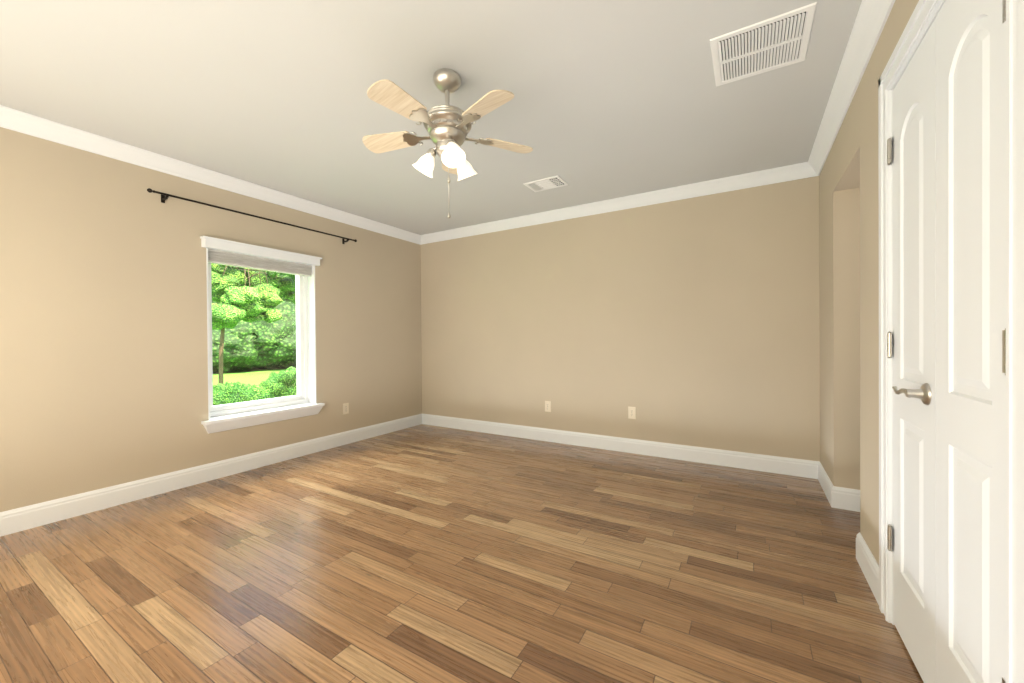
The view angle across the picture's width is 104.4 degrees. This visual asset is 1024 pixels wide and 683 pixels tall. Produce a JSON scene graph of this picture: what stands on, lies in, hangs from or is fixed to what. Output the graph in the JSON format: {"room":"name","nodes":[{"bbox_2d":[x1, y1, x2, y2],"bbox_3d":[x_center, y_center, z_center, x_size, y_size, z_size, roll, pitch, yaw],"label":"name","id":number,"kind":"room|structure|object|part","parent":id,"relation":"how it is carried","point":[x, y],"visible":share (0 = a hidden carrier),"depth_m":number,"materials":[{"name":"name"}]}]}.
{"room":"empty bedroom","nodes":[
{"label":"empty bedroom","id":0,"kind":"room"},
{"bbox_2d":[0,127,421,511],"bbox_3d":[-2.473,-0.118,3.286,0.250,2.440,4.900,0,0,31],"label":"wall","id":1,"kind":"structure","parent":0,"point":[103,338],"depth_m":2.79,"materials":[{"name":"paint"}]},
{"bbox_2d":[0,105,421,244],"bbox_3d":[-2.341,-1.290,3.194,0.078,0.098,4.600,0,0,31],"label":"crown molding","id":2,"kind":"structure","parent":1,"relation":"attached to","point":[11,119],"depth_m":2.91,"materials":[{"name":"white wood"}]},
{"bbox_2d":[0,413,423,536],"bbox_3d":[-2.350,1.033,3.226,0.015,0.135,4.600,0,0,31],"label":"baseboard","id":3,"kind":"structure","parent":1,"relation":"attached to","point":[31,516],"depth_m":2.94,"materials":[{"name":"white wood"}]},
{"bbox_2d":[147,188,356,243],"bbox_3d":[-2.132,-1.054,3.530,0.091,0.061,1.729,0,0,31],"label":"curtain rod","id":4,"kind":"object","parent":1,"relation":"attached to","point":[164,196],"visible":1,"depth_m":3.23,"materials":[{"name":"brown metal"}]},
{"bbox_2d":[208,263,308,417],"bbox_3d":[-2.291,-0.075,3.605,0.164,1.395,0.918,0,0,31],"label":"window","id":5,"kind":"structure","parent":1,"relation":"in","point":[301,347],"depth_m":3.75,"materials":[{"name":"white plastic"}]},
{"bbox_2d":[208,249,311,276],"bbox_3d":[-2.231,-0.700,3.562,0.055,0.117,0.886,0,0,31],"label":"window blind","id":6,"kind":"object","parent":5,"relation":"attached to","point":[240,260],"visible":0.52,"depth_m":3.49,"materials":[{"name":"white plastic"}]},
{"bbox_3d":[-2.028,-0.135,3.900,0.015,1.021,0.037,0,0,31],"label":"cord","id":7,"kind":"part","parent":5,"relation":"part of","materials":[{"name":"white plastic"}]},
{"bbox_2d":[200,236,324,433],"bbox_3d":[-2.202,-0.050,3.553,0.171,1.549,1.014,0,0,31],"label":"window frame","id":8,"kind":"structure","parent":1,"relation":"in","point":[239,420],"depth_m":3.55,"materials":[{"name":"white wood"}]},
{"bbox_2d":[343,403,348,414],"bbox_3d":[-1.764,0.715,4.216,0.008,0.115,0.070,0,0,31],"label":"electrical outlet","id":9,"kind":"object","parent":1,"relation":"attached to","point":[345,408],"visible":1,"depth_m":4.22,"materials":[{"name":"beige plastic"}]},
{"bbox_2d":[0,0,861,234],"bbox_3d":[-0.027,-1.397,1.811,5.970,0.100,4.900,0,0,31],"label":"ceiling","id":10,"kind":"structure","parent":0,"point":[612,99],"depth_m":2.12,"materials":[{"name":"paint"}]},
{"bbox_2d":[362,68,532,217],"bbox_3d":[-0.346,-0.980,1.995,0.905,0.732,0.870,0,0,31],"label":"ceiling fan","id":11,"kind":"object","parent":10,"relation":"hanging from","point":[447,126],"visible":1,"depth_m":1.95,"materials":[{"name":"beige wood"}]},
{"bbox_2d":[523,175,568,191],"bbox_3d":[0.294,-1.357,3.431,0.330,0.009,0.225,0,0,31],"label":"ceiling vent","id":12,"kind":"object","parent":10,"relation":"in","point":[547,183],"visible":1,"depth_m":3.42,"materials":[{"name":"white metal"}]},
{"bbox_2d":[710,2,816,85],"bbox_3d":[1.151,-1.353,1.848,0.385,0.008,0.385,0,0,31],"label":"ceiling vent","id":13,"kind":"object","parent":10,"relation":"in","point":[775,42],"visible":1,"depth_m":1.82,"materials":[{"name":"white metal"}]},
{"bbox_2d":[0,424,923,682],"bbox_3d":[-0.007,1.122,1.829,5.970,0.060,4.900,0,0,31],"label":"floor","id":14,"kind":"structure","parent":0,"point":[422,553],"depth_m":1.84,"materials":[{"name":"brown wood"}]},
{"bbox_2d":[421,176,819,460],"bbox_3d":[1.308,-0.152,3.795,5.720,2.440,0.150,0,0,31],"label":"wall","id":15,"kind":"structure","parent":0,"point":[694,321],"depth_m":3.73,"materials":[{"name":"paint"}]},
{"bbox_2d":[545,401,550,411],"bbox_3d":[0.384,0.697,4.264,0.070,0.115,0.008,0,0,31],"label":"electrical outlet","id":16,"kind":"object","parent":15,"relation":"attached to","point":[547,406],"visible":1,"depth_m":4.26,"materials":[{"name":"beige plastic"}]},
{"bbox_2d":[420,162,803,243],"bbox_3d":[0.562,-1.319,4.094,3.960,0.098,0.078,0,0,31],"label":"crown molding","id":17,"kind":"structure","parent":15,"relation":"attached to","point":[795,171],"depth_m":3.73,"materials":[{"name":"white wood"}]},
{"bbox_2d":[424,414,815,478],"bbox_3d":[0.613,1.004,4.126,4.120,0.135,0.015,0,0,31],"label":"baseboard","id":18,"kind":"structure","parent":15,"relation":"attached to","point":[751,461],"depth_m":3.74,"materials":[{"name":"white wood"}]},
{"bbox_2d":[628,407,635,418],"bbox_3d":[1.149,0.684,3.807,0.070,0.115,0.008,0,0,31],"label":"electrical outlet","id":19,"kind":"object","parent":15,"relation":"attached to","point":[631,412],"visible":1,"depth_m":3.80,"materials":[{"name":"beige plastic"}]},
{"bbox_2d":[858,185,859,489],"bbox_3d":[2.829,-0.152,2.177,1.450,2.440,0.120,0,0,31],"label":"wall","id":20,"kind":"structure","parent":0,"point":[859,337],"depth_m":2.49,"materials":[{"name":"paint"}]},
{"bbox_2d":[828,481,859,511],"bbox_3d":[2.681,1.001,2.202,1.435,0.135,0.015,0,0,31],"label":"baseboard","id":21,"kind":"structure","parent":20,"relation":"attached to","point":[838,497],"depth_m":2.53,"materials":[{"name":"white wood"}]},
{"bbox_2d":[819,0,918,564],"bbox_3d":[1.250,-0.132,1.064,0.120,2.440,4.600,0,0,31],"label":"wall","id":22,"kind":"structure","parent":0,"point":[850,166],"depth_m":2.40,"materials":[{"name":"paint"}]},
{"bbox_2d":[816,461,832,498],"bbox_3d":[2.221,1.000,2.815,0.015,0.135,0.540,0,0,31],"label":"baseboard","id":23,"kind":"structure","parent":22,"relation":"attached to","point":[821,474],"depth_m":2.87,"materials":[{"name":"white wood"}]},
{"bbox_2d":[804,0,895,177],"bbox_3d":[1.155,-1.303,1.106,0.078,0.098,4.600,0,0,31],"label":"crown molding","id":24,"kind":"structure","parent":22,"relation":"attached to","point":[870,21],"depth_m":1.94,"materials":[{"name":"white wood"}]},
{"bbox_2d":[856,532,878,604],"bbox_3d":[1.603,1.013,1.779,0.015,0.135,0.373,0,0,31],"label":"baseboard","id":25,"kind":"structure","parent":22,"relation":"attached to","point":[868,564],"depth_m":1.78,"materials":[{"name":"white wood"}]},
{"bbox_2d":[887,138,891,551],"bbox_3d":[1.437,0.015,1.509,0.014,1.575,0.029,0,0,31],"label":"closet door far hinges","id":26,"kind":"object","parent":22,"relation":"attached to","point":[889,344],"visible":1,"depth_m":1.51,"materials":[{"name":"silver metal"}]},
{"bbox_2d":[892,18,935,682],"bbox_3d":[1.360,0.064,1.328,0.035,2.018,0.402,0,0,31],"label":"door","id":27,"kind":"structure","parent":22,"relation":"in","point":[914,343],"depth_m":1.31,"materials":[{"name":"white wood"}]},
{"bbox_2d":[892,383,931,404],"bbox_3d":[1.282,0.161,1.281,0.051,0.068,0.182,0,0,31],"label":"door handle","id":28,"kind":"object","parent":27,"relation":"attached to","point":[923,393],"depth_m":1.22,"materials":[{"name":"silver metal"}]},
{"bbox_2d":[878,0,1023,682],"bbox_3d":[1.284,0.022,1.138,0.139,2.129,0.998,0,0,31],"label":"trim","id":29,"kind":"structure","parent":22,"relation":"attached to","point":[922,18],"depth_m":0.81,"materials":[{"name":"white wood"}]},
{"bbox_2d":[936,0,1005,682],"bbox_3d":[1.153,0.068,0.982,0.035,2.018,0.402,0,0,31],"label":"door","id":30,"kind":"structure","parent":22,"relation":"in","point":[970,327],"depth_m":0.98,"materials":[{"name":"white wood"}]},
{"bbox_2d":[1002,0,1005,682],"bbox_3d":[1.030,0.023,0.827,0.014,1.575,0.029,0,0,31],"label":"door hinges","id":31,"kind":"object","parent":22,"relation":"in","point":[1003,331],"depth_m":0.83,"materials":[{"name":"silver metal"}]},
{"label":"outside","id":32,"kind":"structure","parent":0,"visible":0},
{"bbox_2d":[213,368,286,385],"bbox_3d":[-35.582,1.482,54.868,170.000,0.200,180.000,0,0,31],"label":"ground","id":33,"kind":"structure","parent":32,"point":[256,374],"depth_m":16.56,"materials":[{"name":"green plant"}]},
{"bbox_2d":[212,270,291,303],"bbox_3d":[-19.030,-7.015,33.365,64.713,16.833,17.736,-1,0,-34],"label":"tree","id":34,"kind":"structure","parent":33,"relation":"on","point":[282,298],"depth_m":26.79,"materials":[{"name":"green plant"}]},
{"bbox_2d":[211,263,295,383],"bbox_3d":[-4.701,-0.323,7.179,2.244,3.590,2.301,0,0,31],"label":"tree","id":35,"kind":"object","parent":33,"relation":"on","point":[225,307],"depth_m":6.68,"materials":[{"name":"green plant"}]},
{"bbox_2d":[212,301,295,372],"bbox_3d":[-13.330,-0.393,20.871,9.349,3.675,11.834,0,0,31],"label":"bush","id":36,"kind":"object","parent":33,"relation":"on","point":[258,342],"depth_m":18.73,"materials":[{"name":"green plant"}]},
{"bbox_2d":[213,367,296,405],"bbox_3d":[-3.034,0.877,5.053,0.809,1.193,2.414,0,0,26],"label":"hedge","id":37,"kind":"object","parent":33,"relation":"on","point":[269,385],"depth_m":4.77,"materials":[{"name":"green plant"}]}
]}

